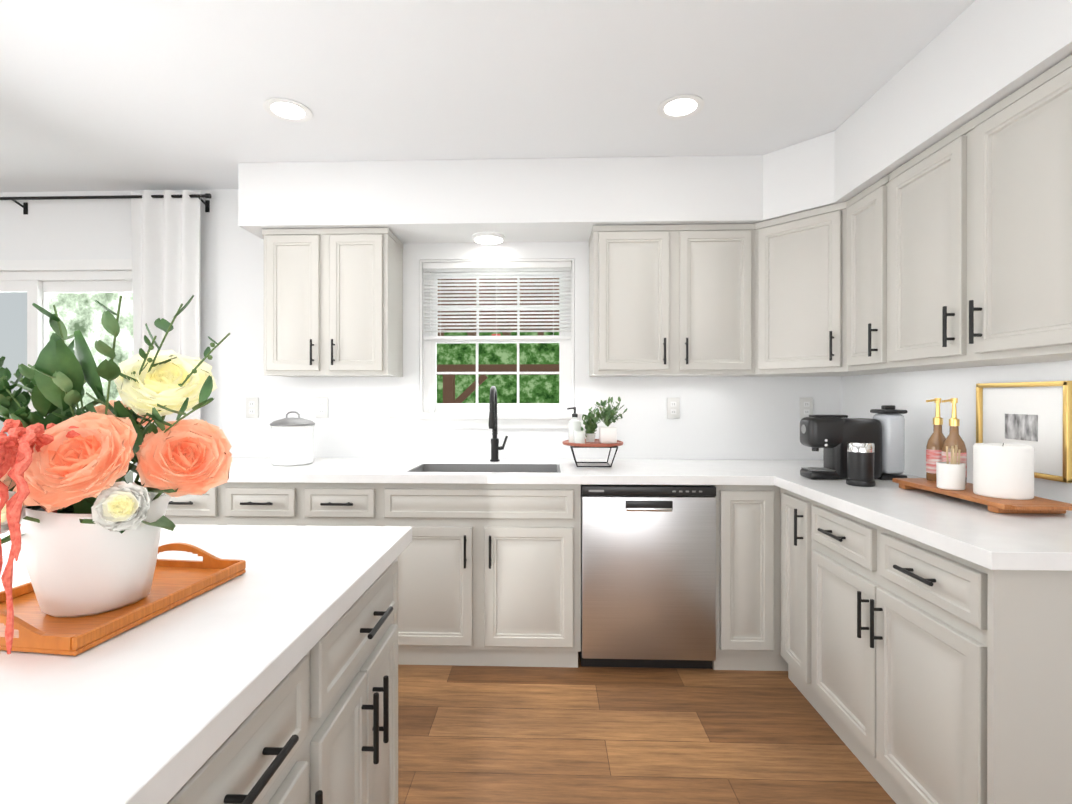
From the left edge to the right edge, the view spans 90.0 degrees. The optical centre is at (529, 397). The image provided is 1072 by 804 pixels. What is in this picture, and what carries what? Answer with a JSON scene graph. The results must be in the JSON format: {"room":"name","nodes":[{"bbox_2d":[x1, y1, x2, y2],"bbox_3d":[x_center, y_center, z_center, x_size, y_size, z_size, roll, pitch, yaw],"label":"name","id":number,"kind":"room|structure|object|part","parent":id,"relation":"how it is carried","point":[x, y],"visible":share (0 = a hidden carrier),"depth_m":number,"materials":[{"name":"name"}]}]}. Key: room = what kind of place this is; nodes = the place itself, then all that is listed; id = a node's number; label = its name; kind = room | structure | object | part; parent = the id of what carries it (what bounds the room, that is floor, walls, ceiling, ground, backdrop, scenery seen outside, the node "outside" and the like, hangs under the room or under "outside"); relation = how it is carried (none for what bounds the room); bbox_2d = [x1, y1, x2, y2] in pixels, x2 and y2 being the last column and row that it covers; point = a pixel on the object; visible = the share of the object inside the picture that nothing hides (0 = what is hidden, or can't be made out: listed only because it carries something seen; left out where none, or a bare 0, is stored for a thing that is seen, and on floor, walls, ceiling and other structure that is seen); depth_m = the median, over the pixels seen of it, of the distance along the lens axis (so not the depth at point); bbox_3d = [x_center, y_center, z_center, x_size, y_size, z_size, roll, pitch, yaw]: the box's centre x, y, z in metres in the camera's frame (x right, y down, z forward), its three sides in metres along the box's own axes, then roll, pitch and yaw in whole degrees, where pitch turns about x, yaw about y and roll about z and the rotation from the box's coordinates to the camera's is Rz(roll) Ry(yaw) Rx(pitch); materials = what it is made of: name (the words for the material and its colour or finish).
{"room":"kitchen","nodes":[
{"label":"kitchen","id":0,"kind":"room"},
{"bbox_2d":[0,189,841,459],"bbox_3d":[-1.296,0.019,3.232,6.550,2.500,0.160,0,0,2],"label":"wall","id":1,"kind":"structure","parent":0,"point":[739,418],"depth_m":3.13,"materials":[{"name":"white paint"}]},
{"bbox_2d":[0,259,133,480],"bbox_3d":[-3.011,0.224,3.264,1.640,2.090,0.132,0,0,2],"label":"window","id":2,"kind":"structure","parent":1,"relation":"in","point":[38,287],"depth_m":3.25,"materials":[{"name":"white"}]},
{"bbox_3d":[-3.010,0.256,3.285,1.310,1.825,0.040,0,0,2],"label":"sliding door glass","id":3,"kind":"part","parent":2,"relation":"part of","materials":[{"name":"clear glass"}]},
{"bbox_2d":[0,190,210,465],"bbox_3d":[-3.081,0.029,3.142,2.488,2.440,0.142,0,0,2],"label":"curtain","id":4,"kind":"object","parent":1,"relation":"attached to","point":[166,237],"visible":0.31,"depth_m":3.10,"materials":[{"name":"white fabric"}]},
{"bbox_3d":[-3.080,-1.136,3.162,2.488,0.079,0.099,0,0,2],"label":"curtain rod","id":5,"kind":"part","parent":4,"relation":"part of","materials":[{"name":"black metal"}]},
{"bbox_3d":[-2.085,0.029,3.095,0.443,2.440,0.114,0,0,2],"label":"curtain panel","id":6,"kind":"part","parent":4,"relation":"part of","materials":[{"name":"fabric"}]},
{"bbox_2d":[246,398,258,417],"bbox_3d":[-1.634,0.059,3.157,0.074,0.120,0.012,0,0,2],"label":"electrical outlet","id":7,"kind":"object","parent":1,"relation":"attached to","point":[252,404],"depth_m":3.15,"materials":[{"name":"white plastic"}]},
{"bbox_2d":[262,228,402,376],"bbox_3d":[-1.079,-0.509,2.983,0.668,0.776,0.318,0,0,2],"label":"upper cabinet","id":8,"kind":"object","parent":1,"relation":"attached to","point":[333,297],"depth_m":2.83,"materials":[{"name":"grey paint"}]},
{"bbox_2d":[414,259,578,427],"bbox_3d":[-0.190,-0.314,3.172,0.951,0.981,0.185,0,0,2],"label":"kitchen window","id":9,"kind":"structure","parent":1,"relation":"in","point":[509,415],"depth_m":3.14,"materials":[{"name":"white"}]},
{"bbox_3d":[-0.189,-0.342,3.195,0.743,0.802,0.035,0,0,2],"label":"glass","id":10,"kind":"part","parent":9,"relation":"part of","materials":[{"name":"clear glass"}]},
{"bbox_2d":[589,224,752,376],"bbox_3d":[0.753,-0.509,2.921,0.830,0.776,0.318,0,0,2],"label":"upper cabinet","id":11,"kind":"object","parent":1,"relation":"attached to","point":[665,300],"depth_m":2.77,"materials":[{"name":"grey paint"}]},
{"bbox_2d":[667,398,679,417],"bbox_3d":[0.825,0.059,3.074,0.074,0.120,0.012,0,0,2],"label":"electrical outlet","id":12,"kind":"object","parent":1,"relation":"attached to","point":[673,404],"depth_m":3.07,"materials":[{"name":"white plastic"}]},
{"bbox_2d":[800,398,812,418],"bbox_3d":[1.574,0.059,3.049,0.074,0.120,0.012,0,0,2],"label":"electrical outlet","id":13,"kind":"object","parent":1,"relation":"attached to","point":[806,404],"depth_m":3.05,"materials":[{"name":"white plastic"}]},
{"bbox_2d":[0,0,974,191],"bbox_3d":[-1.392,-1.277,0.377,6.550,0.100,5.950,0,0,2],"label":"ceiling","id":14,"kind":"structure","parent":0,"point":[116,95],"depth_m":2.06,"materials":[{"name":"white paint"}]},
{"bbox_2d":[263,98,311,122],"bbox_3d":[-1.032,-1.225,2.291,0.194,0.007,0.194,0,0,2],"label":"recessed light","id":15,"kind":"object","parent":14,"relation":"in","point":[287,110],"visible":1,"depth_m":2.29,"materials":[{"name":"white plastic"}]},
{"bbox_2d":[657,94,704,119],"bbox_3d":[0.638,-1.225,2.265,0.194,0.007,0.194,0,0,2],"label":"recessed light","id":16,"kind":"object","parent":14,"relation":"in","point":[682,106],"visible":1,"depth_m":2.26,"materials":[{"name":"white"}]},
{"bbox_2d":[398,652,895,803],"bbox_3d":[-1.392,1.323,0.381,6.550,0.100,5.950,0,0,2],"label":"floor","id":17,"kind":"structure","parent":0,"point":[538,735],"depth_m":1.99,"materials":[{"name":"brown wood"}]},
{"bbox_2d":[160,541,411,803],"bbox_3d":[-1.025,0.839,0.188,1.336,0.870,2.589,0,0,2],"label":"kitchen island","id":18,"kind":"object","parent":17,"relation":"on","point":[326,732],"depth_m":0.98,"materials":[{"name":"grey paint"}]},
{"bbox_2d":[0,525,411,803],"bbox_3d":[-1.051,0.380,0.185,1.365,0.044,2.644,0,0,2],"label":"island countertop","id":19,"kind":"structure","parent":18,"relation":"on","point":[124,719],"depth_m":0.70,"materials":[{"name":"white stone"}]},
{"bbox_2d":[0,542,245,655],"bbox_3d":[-0.748,0.328,0.933,0.300,0.056,0.355,0,0,8],"label":"serving tray","id":20,"kind":"object","parent":19,"relation":"on","point":[175,583],"visible":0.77,"depth_m":0.87,"materials":[{"name":"brown wood"}]},
{"bbox_2d":[0,295,232,653],"bbox_3d":[-0.771,0.084,0.807,0.535,0.527,0.468,0,0,2],"label":"flower vase","id":21,"kind":"object","parent":20,"relation":"on","point":[82,522],"visible":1,"depth_m":0.84,"materials":[{"name":"white ceramic"}]},
{"bbox_2d":[394,566,580,667],"bbox_3d":[-0.231,0.834,2.800,0.929,0.870,0.631,0,0,2],"label":"base cabinet","id":22,"kind":"object","parent":17,"relation":"on","point":[519,616],"depth_m":2.50,"materials":[{"name":"grey paint"}]},
{"bbox_2d":[581,566,724,669],"bbox_3d":[0.554,0.834,2.773,0.642,0.870,0.631,0,0,2],"label":"base cabinet","id":23,"kind":"object","parent":17,"relation":"on","point":[630,618],"depth_m":2.46,"materials":[{"name":"silver metal"}]},
{"bbox_2d":[580,484,715,668],"bbox_3d":[0.557,0.838,2.731,0.612,0.862,0.559,0,0,2],"label":"dishwasher","id":24,"kind":"object","parent":23,"relation":"in","point":[648,551],"depth_m":2.46,"materials":[{"name":"silver metal"}]},
{"bbox_2d":[725,570,776,670],"bbox_3d":[1.000,0.834,2.765,0.262,0.870,0.618,0,0,2],"label":"base cabinet","id":25,"kind":"object","parent":17,"relation":"on","point":[750,595],"depth_m":2.46,"materials":[{"name":"grey paint"}]},
{"bbox_2d":[777,570,804,691],"bbox_3d":[1.438,0.835,2.304,0.619,0.870,0.313,0,0,2],"label":"base cabinet","id":26,"kind":"object","parent":17,"relation":"on","point":[790,583],"depth_m":2.33,"materials":[{"name":"grey paint"}]},
{"bbox_2d":[801,570,1071,803],"bbox_3d":[1.418,0.836,1.701,0.619,0.870,0.895,0,0,2],"label":"base cabinet","id":27,"kind":"object","parent":17,"relation":"on","point":[917,644],"depth_m":1.41,"materials":[{"name":"grey paint"}]},
{"bbox_2d":[133,458,1071,573],"bbox_3d":[-0.069,0.377,2.194,3.624,0.043,1.830,0,0,2],"label":"countertop","id":28,"kind":"structure","parent":27,"relation":"on","point":[630,514],"depth_m":2.46,"materials":[{"name":"white stone"}]},
{"bbox_2d":[270,411,314,465],"bbox_3d":[-1.268,0.212,2.871,0.224,0.282,0.224,0,0,2],"label":"canister","id":29,"kind":"object","parent":28,"relation":"on","point":[292,441],"visible":1,"depth_m":2.79,"materials":[{"name":"white ceramic"}]},
{"bbox_2d":[409,462,560,473],"bbox_3d":[-0.218,0.478,2.721,0.737,0.243,0.338,0,0,2],"label":"sink","id":30,"kind":"object","parent":28,"relation":"in","point":[537,467],"depth_m":2.88,"materials":[{"name":"grey metal"}]},
{"bbox_2d":[489,386,507,461],"bbox_3d":[-0.173,0.144,2.914,0.103,0.419,0.197,0,0,2],"label":"faucet","id":31,"kind":"object","parent":28,"relation":"on","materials":[{"name":"black metal"}]},
{"bbox_2d":[562,397,626,466],"bbox_3d":[0.338,0.173,2.807,0.330,0.359,0.316,0,0,2],"label":"plant stand","id":32,"kind":"object","parent":28,"relation":"on","point":[606,439],"visible":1,"depth_m":2.75,"materials":[{"name":"brown wood"}]},
{"bbox_3d":[0.252,0.201,2.710,0.062,0.065,0.061,0,0,2],"label":"glass","id":33,"kind":"part","parent":32,"relation":"part of","materials":[{"name":"white"}]},
{"bbox_3d":[0.331,0.290,2.808,0.316,0.125,0.316,0,0,2],"label":"frame","id":34,"kind":"part","parent":32,"relation":"part of","materials":[{"name":"black metal"}]},
{"bbox_3d":[0.405,0.192,2.775,0.084,0.082,0.084,0,0,2],"label":"pot","id":35,"kind":"part","parent":32,"relation":"part of","materials":[{"name":"white ceramic"}]},
{"bbox_2d":[800,405,907,479],"bbox_3d":[1.417,0.194,2.360,0.415,0.320,0.126,0,0,2],"label":"coffee machine","id":36,"kind":"object","parent":28,"relation":"on","point":[882,430],"visible":0.94,"depth_m":2.30,"materials":[{"name":"black plastic"}]},
{"bbox_2d":[846,442,875,486],"bbox_3d":[1.345,0.267,2.178,0.104,0.174,0.104,0,0,2],"label":"milk frother","id":37,"kind":"object","parent":28,"relation":"on","point":[860,464],"visible":1,"depth_m":2.14,"materials":[{"name":"black plastic"}]},
{"bbox_2d":[892,478,1071,513],"bbox_3d":[1.542,0.337,1.869,0.215,0.034,0.561,0,0,2],"label":"tray","id":38,"kind":"object","parent":28,"relation":"on","point":[1037,505],"visible":0.73,"depth_m":1.67,"materials":[{"name":"brown wood"}]},
{"bbox_2d":[926,398,945,480],"bbox_3d":[1.569,0.160,2.070,0.088,0.318,0.073,0,0,2],"label":"syrup bottle","id":39,"kind":"object","parent":38,"relation":"on","point":[936,440],"visible":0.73,"depth_m":2.06,"materials":[{"name":"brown glass"}]},
{"bbox_2d":[936,445,965,489],"bbox_3d":[1.480,0.243,1.883,0.082,0.153,0.081,0,0,2],"label":"cup","id":40,"kind":"object","parent":38,"relation":"on","point":[951,475],"visible":1,"depth_m":1.86,"materials":[{"name":"white ceramic"}]},
{"bbox_2d":[942,398,966,484],"bbox_3d":[1.561,0.161,1.981,0.088,0.318,0.073,0,0,2],"label":"syrup bottle","id":41,"kind":"object","parent":38,"relation":"on","point":[953,438],"visible":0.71,"depth_m":1.97,"materials":[{"name":"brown glass"}]},
{"bbox_2d":[973,443,1033,499],"bbox_3d":[1.546,0.234,1.751,0.150,0.172,0.150,0,0,2],"label":"pillar candle","id":42,"kind":"object","parent":38,"relation":"on","point":[1002,471],"visible":1,"depth_m":1.70,"materials":[{"name":"white wax"}]},
{"bbox_2d":[238,0,1071,242],"bbox_3d":[0.045,-1.062,0.578,3.289,0.329,5.049,0,0,2],"label":"soffit","id":43,"kind":"structure","parent":0,"point":[974,59],"depth_m":2.73,"materials":[{"name":"white paint"}]},
{"bbox_2d":[472,232,504,243],"bbox_3d":[-0.228,-0.888,2.995,0.184,0.024,0.184,0,0,2],"label":"recessed light","id":44,"kind":"object","parent":43,"relation":"in","point":[488,237],"visible":0.96,"depth_m":2.95,"materials":[{"name":"white"}]},
{"bbox_2d":[842,360,1071,503],"bbox_3d":[1.760,0.023,0.253,0.160,2.500,5.910,0,0,2],"label":"wall","id":45,"kind":"structure","parent":0,"point":[912,392],"depth_m":2.32,"materials":[{"name":"white paint"}]},
{"bbox_2d":[753,203,868,376],"bbox_3d":[1.463,-0.509,2.752,0.600,0.776,0.608,0,0,2],"label":"upper cabinet","id":46,"kind":"object","parent":45,"relation":"attached to","point":[797,257],"depth_m":2.60,"materials":[{"name":"grey paint"}]},
{"bbox_2d":[841,179,925,373],"bbox_3d":[1.589,-0.508,2.291,0.318,0.776,0.305,0,0,2],"label":"upper cabinet","id":47,"kind":"object","parent":45,"relation":"attached to","point":[861,214],"depth_m":2.32,"materials":[{"name":"grey paint"}]},
{"bbox_2d":[881,54,1071,369],"bbox_3d":[1.569,-0.507,1.722,0.318,0.776,0.835,0,0,2],"label":"upper cabinet","id":48,"kind":"object","parent":45,"relation":"attached to","point":[976,227],"depth_m":1.66,"materials":[{"name":"grey paint"}]},
{"bbox_2d":[976,381,1071,482],"bbox_3d":[1.723,0.108,1.883,0.022,0.325,0.365,0,0,2],"label":"picture frame","id":49,"kind":"object","parent":45,"relation":"attached to","point":[1037,416],"visible":0.71,"depth_m":1.83,"materials":[{"name":"gold metal"}]},
{"label":"outside","id":50,"kind":"structure","parent":0,"visible":0},
{"bbox_2d":[124,471,133,483],"bbox_3d":[-2.119,1.334,6.269,13.500,0.100,5.830,0,0,2],"label":"ground","id":51,"kind":"structure","parent":50,"point":[129,476],"depth_m":8.60,"materials":[{"name":"grey"}]},
{"bbox_2d":[49,293,133,470],"bbox_3d":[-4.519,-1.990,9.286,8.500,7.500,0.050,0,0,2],"label":"trees","id":52,"kind":"object","parent":51,"relation":"on","point":[72,326],"depth_m":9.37,"materials":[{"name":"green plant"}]},
{"bbox_2d":[437,332,558,402],"bbox_3d":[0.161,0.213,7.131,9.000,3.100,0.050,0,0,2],"label":"trees","id":53,"kind":"object","parent":51,"relation":"on","point":[506,356],"depth_m":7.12,"materials":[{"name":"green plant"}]},
{"bbox_2d":[437,278,558,402],"bbox_3d":[0.089,0.004,4.982,4.800,2.525,3.054,0,0,2],"label":"pergola","id":54,"kind":"object","parent":51,"relation":"on","point":[450,387],"depth_m":6.03,"materials":[{"name":"brown wood"}]}
]}

